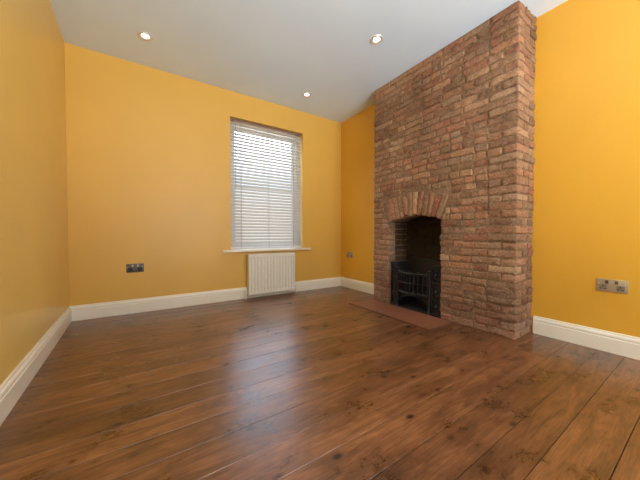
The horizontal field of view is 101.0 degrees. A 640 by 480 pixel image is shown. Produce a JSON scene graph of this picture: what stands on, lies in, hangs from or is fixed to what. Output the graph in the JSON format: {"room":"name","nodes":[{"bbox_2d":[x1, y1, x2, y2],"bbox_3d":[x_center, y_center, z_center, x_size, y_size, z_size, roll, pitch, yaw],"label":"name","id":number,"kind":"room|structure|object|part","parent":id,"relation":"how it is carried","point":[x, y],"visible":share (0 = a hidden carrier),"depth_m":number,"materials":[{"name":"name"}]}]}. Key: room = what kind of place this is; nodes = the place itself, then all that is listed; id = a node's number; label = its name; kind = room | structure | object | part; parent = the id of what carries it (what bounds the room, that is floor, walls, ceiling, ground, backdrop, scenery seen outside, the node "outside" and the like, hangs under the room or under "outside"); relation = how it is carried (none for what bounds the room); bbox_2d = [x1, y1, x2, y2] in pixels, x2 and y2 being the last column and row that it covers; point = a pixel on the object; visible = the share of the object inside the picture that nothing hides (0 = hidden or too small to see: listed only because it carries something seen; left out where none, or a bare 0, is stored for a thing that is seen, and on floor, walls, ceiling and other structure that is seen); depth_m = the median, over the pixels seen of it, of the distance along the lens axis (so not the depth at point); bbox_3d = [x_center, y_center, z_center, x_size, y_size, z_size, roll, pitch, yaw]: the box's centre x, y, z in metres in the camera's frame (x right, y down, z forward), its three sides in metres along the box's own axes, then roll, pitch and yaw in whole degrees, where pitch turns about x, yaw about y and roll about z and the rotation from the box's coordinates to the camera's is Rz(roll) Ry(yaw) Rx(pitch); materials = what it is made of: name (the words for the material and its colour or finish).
{"room":"living room","nodes":[
{"label":"living room","id":0,"kind":"room"},
{"bbox_2d":[0,0,68,385],"bbox_3d":[-0.937,-0.461,0.299,0.467,2.520,5.140,-1,1,-33],"label":"wall","id":1,"kind":"structure","parent":0,"point":[34,271],"depth_m":1.50,"materials":[{"name":"yellow paint"}]},
{"bbox_2d":[0,306,71,425],"bbox_3d":[-0.858,0.708,0.434,0.018,0.138,4.845,-1,1,-36],"label":"baseboard","id":2,"kind":"structure","parent":1,"relation":"attached to","point":[13,387],"depth_m":1.41,"materials":[{"name":"white wood"}]},
{"bbox_2d":[64,42,340,305],"bbox_3d":[-1.060,-0.519,3.311,3.550,2.520,0.240,-1,1,-33],"label":"wall","id":3,"kind":"structure","parent":0,"point":[148,148],"depth_m":2.78,"materials":[{"name":"yellow paint"}]},
{"bbox_2d":[126,263,143,272],"bbox_3d":[-1.858,0.281,2.655,0.146,0.086,0.012,-1,1,-33],"label":"wall socket","id":4,"kind":"object","parent":3,"relation":"attached to","point":[139,267],"visible":1,"depth_m":2.65,"materials":[{"name":"metal"}]},
{"bbox_2d":[70,277,340,320],"bbox_3d":[-0.971,0.654,3.237,3.105,0.138,0.018,-1,1,-33],"label":"baseboard","id":5,"kind":"structure","parent":3,"relation":"attached to","point":[106,309],"depth_m":2.83,"materials":[{"name":"white wood"}]},
{"bbox_2d":[222,121,310,252],"bbox_3d":[-0.694,-0.671,3.489,1.191,1.622,0.255,-1,1,-33],"label":"window","id":6,"kind":"structure","parent":3,"relation":"in","point":[295,248],"depth_m":3.49,"materials":[{"name":"white wood"}]},
{"bbox_3d":[-0.752,-1.046,3.571,0.891,0.775,0.028,-1,1,-33],"label":"sash","id":7,"kind":"part","parent":6,"relation":"part of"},
{"bbox_3d":[-0.736,-0.311,3.560,0.891,0.775,0.028,-1,1,-33],"label":"sash","id":8,"kind":"part","parent":6,"relation":"part of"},
{"bbox_2d":[230,117,301,248],"bbox_3d":[-0.676,-0.686,3.461,0.979,1.588,0.064,-1,1,-33],"label":"blind","id":9,"kind":"object","parent":6,"relation":"attached to","point":[276,223],"visible":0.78,"depth_m":3.44,"materials":[{"name":"grey plastic"}]},
{"bbox_3d":[-0.981,-0.678,3.269,0.004,1.560,0.052,-1,1,-33],"label":"ladder cord","id":10,"kind":"part","parent":9,"relation":"part of","materials":[{"name":"white fabric"}]},
{"bbox_3d":[-0.679,0.097,3.481,0.979,0.022,0.044,-1,1,-33],"label":"rail","id":11,"kind":"part","parent":9,"relation":"part of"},
{"bbox_3d":[-0.378,-0.685,3.663,0.004,1.560,0.052,-1,1,-33],"label":"ladder cord","id":12,"kind":"part","parent":9,"relation":"part of","materials":[{"name":"white fabric"}]},
{"bbox_3d":[-0.672,0.127,3.471,1.191,0.026,0.175,-1,1,-33],"label":"sill","id":13,"kind":"part","parent":6,"relation":"part of","materials":[{"name":"white wood"}]},
{"bbox_2d":[245,252,296,299],"bbox_3d":[-0.624,0.444,3.407,0.711,0.551,0.106,-1,1,-33],"label":"radiator","id":14,"kind":"object","parent":3,"relation":"attached to","point":[267,273],"visible":1,"depth_m":3.35,"materials":[{"name":"metal"}]},
{"bbox_3d":[-0.877,0.424,3.224,0.006,0.499,0.065,-1,1,-33],"label":"panel","id":15,"kind":"part","parent":14,"relation":"part of","materials":[{"name":"metal"}]},
{"bbox_2d":[249,252,294,254],"bbox_3d":[-0.616,0.174,3.389,0.625,0.010,0.065,-1,1,-33],"label":"grille","id":16,"kind":"object","parent":14,"relation":"attached to","point":[285,253],"depth_m":3.39,"materials":[{"name":"metal"}]},
{"bbox_2d":[50,0,566,122],"bbox_3d":[0.405,-1.800,1.268,3.700,0.120,5.340,-1,1,-33],"label":"ceiling","id":17,"kind":"structure","parent":0,"point":[273,51],"depth_m":2.28,"materials":[{"name":"paint"}]},
{"bbox_2d":[138,31,152,40],"bbox_3d":[-1.506,-1.760,2.276,0.110,0.021,0.110,-1,1,-33],"label":"recessed light","id":18,"kind":"object","parent":17,"relation":"in","point":[145,35],"visible":1,"depth_m":2.27,"materials":[{"name":"silver metal"}]},
{"bbox_2d":[302,92,310,96],"bbox_3d":[-0.161,-1.779,3.224,0.110,0.021,0.110,-1,1,-33],"label":"recessed light","id":19,"kind":"object","parent":17,"relation":"in","point":[305,94],"visible":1,"depth_m":3.22,"materials":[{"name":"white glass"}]},
{"bbox_2d":[370,34,382,43],"bbox_3d":[0.497,-1.761,2.313,0.110,0.021,0.110,-1,1,-33],"label":"recessed light","id":20,"kind":"object","parent":17,"relation":"in","point":[379,38],"visible":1,"depth_m":2.31,"materials":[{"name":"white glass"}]},
{"bbox_2d":[0,286,639,479],"bbox_3d":[0.352,0.792,1.224,3.410,0.060,4.840,-1,1,-33],"label":"floor","id":21,"kind":"structure","parent":0,"point":[314,384],"depth_m":1.25,"materials":[{"name":"brown wood"}]},
{"bbox_2d":[349,299,454,330],"bbox_3d":[0.762,0.728,2.671,0.358,0.012,1.030,-1,1,-33],"label":"hearth","id":22,"kind":"object","parent":21,"relation":"on","point":[417,319],"visible":1,"depth_m":2.54,"materials":[{"name":"stone"}]},
{"bbox_2d":[341,104,374,283],"bbox_3d":[0.695,-0.527,3.732,0.250,2.520,1.010,-1,1,-33],"label":"wall","id":23,"kind":"structure","parent":0,"point":[357,132],"depth_m":3.73,"materials":[{"name":"yellow paint"}]},
{"bbox_2d":[346,252,352,257],"bbox_3d":[0.437,0.220,3.902,0.012,0.086,0.146,-1,1,-33],"label":"wall socket","id":24,"kind":"object","parent":23,"relation":"attached to","point":[348,254],"visible":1,"depth_m":3.90,"materials":[{"name":"metal"}]},
{"bbox_2d":[341,277,373,294],"bbox_3d":[0.571,0.645,3.698,0.018,0.138,0.930,-1,1,-33],"label":"baseboard","id":25,"kind":"structure","parent":23,"relation":"attached to","point":[358,285],"depth_m":3.74,"materials":[{"name":"white wood"}]},
{"bbox_2d":[373,0,536,339],"bbox_3d":[1.229,-0.513,2.669,0.446,2.514,1.482,-1,1,-33],"label":"chimney breast","id":26,"kind":"structure","parent":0,"point":[454,138],"depth_m":2.24,"materials":[{"name":"brick"}]},
{"bbox_2d":[391,259,440,315],"bbox_3d":[1.033,0.462,2.786,0.287,0.515,0.604,-1,1,-33],"label":"grate","id":27,"kind":"object","parent":26,"relation":"in","point":[418,281],"visible":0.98,"depth_m":2.85,"materials":[{"name":"metal"}]},
{"bbox_3d":[0.844,0.489,2.964,0.040,0.455,0.095,-1,1,-33],"label":"panel","id":28,"kind":"part","parent":27,"relation":"part of","materials":[{"name":"metal"}]},
{"bbox_3d":[0.851,0.502,2.898,0.047,0.431,0.040,-1,1,-33],"label":"leg","id":29,"kind":"part","parent":27,"relation":"part of","materials":[{"name":"metal"}]},
{"bbox_3d":[0.918,0.250,3.008,0.222,0.020,0.099,-1,1,-33],"label":"hob plate","id":30,"kind":"part","parent":27,"relation":"part of","materials":[{"name":"metal"}]},
{"bbox_3d":[1.147,0.461,2.860,0.015,0.515,0.600,-1,1,-33],"label":"plate","id":31,"kind":"part","parent":27,"relation":"part of","materials":[{"name":"metal"}]},
{"bbox_3d":[1.061,0.508,2.575,0.047,0.431,0.040,-1,1,-33],"label":"leg","id":32,"kind":"part","parent":27,"relation":"part of","materials":[{"name":"metal"}]},
{"bbox_3d":[1.119,0.497,2.541,0.040,0.455,0.095,-1,1,-33],"label":"panel","id":33,"kind":"part","parent":27,"relation":"part of","materials":[{"name":"metal"}]},
{"bbox_3d":[1.194,0.258,2.585,0.222,0.020,0.099,-1,1,-33],"label":"hob plate","id":34,"kind":"part","parent":27,"relation":"part of","materials":[{"name":"metal"}]},
{"bbox_2d":[530,0,639,337],"bbox_3d":[2.487,-0.477,1.147,0.250,2.520,2.520,-1,1,-33],"label":"wall","id":35,"kind":"structure","parent":0,"point":[586,212],"depth_m":1.85,"materials":[{"name":"yellow paint"}]},
{"bbox_2d":[533,316,639,359],"bbox_3d":[2.373,0.695,1.100,0.018,0.138,2.428,-1,1,-33],"label":"baseboard","id":36,"kind":"structure","parent":35,"relation":"attached to","point":[603,340],"depth_m":1.84,"materials":[{"name":"white wood"}]},
{"bbox_2d":[596,278,628,293],"bbox_3d":[1.942,0.305,1.758,0.012,0.086,0.146,-1,1,-33],"label":"wall socket","id":37,"kind":"object","parent":35,"relation":"attached to","point":[608,285],"visible":1,"depth_m":1.75,"materials":[{"name":"metal"}]},
{"bbox_2d":[599,284,606,289],"bbox_3d":[1.919,0.318,1.791,0.003,0.034,0.036,-1,1,-33],"label":"outlet","id":38,"kind":"object","parent":37,"relation":"attached to","point":[601,286],"depth_m":1.79,"materials":[{"name":"silver plastic"}]},
{"bbox_2d":[616,286,624,291],"bbox_3d":[1.962,0.319,1.724,0.003,0.034,0.036,-1,1,-33],"label":"outlet","id":39,"kind":"object","parent":37,"relation":"attached to","point":[618,288],"depth_m":1.72,"materials":[{"name":"silver plastic"}]}
]}

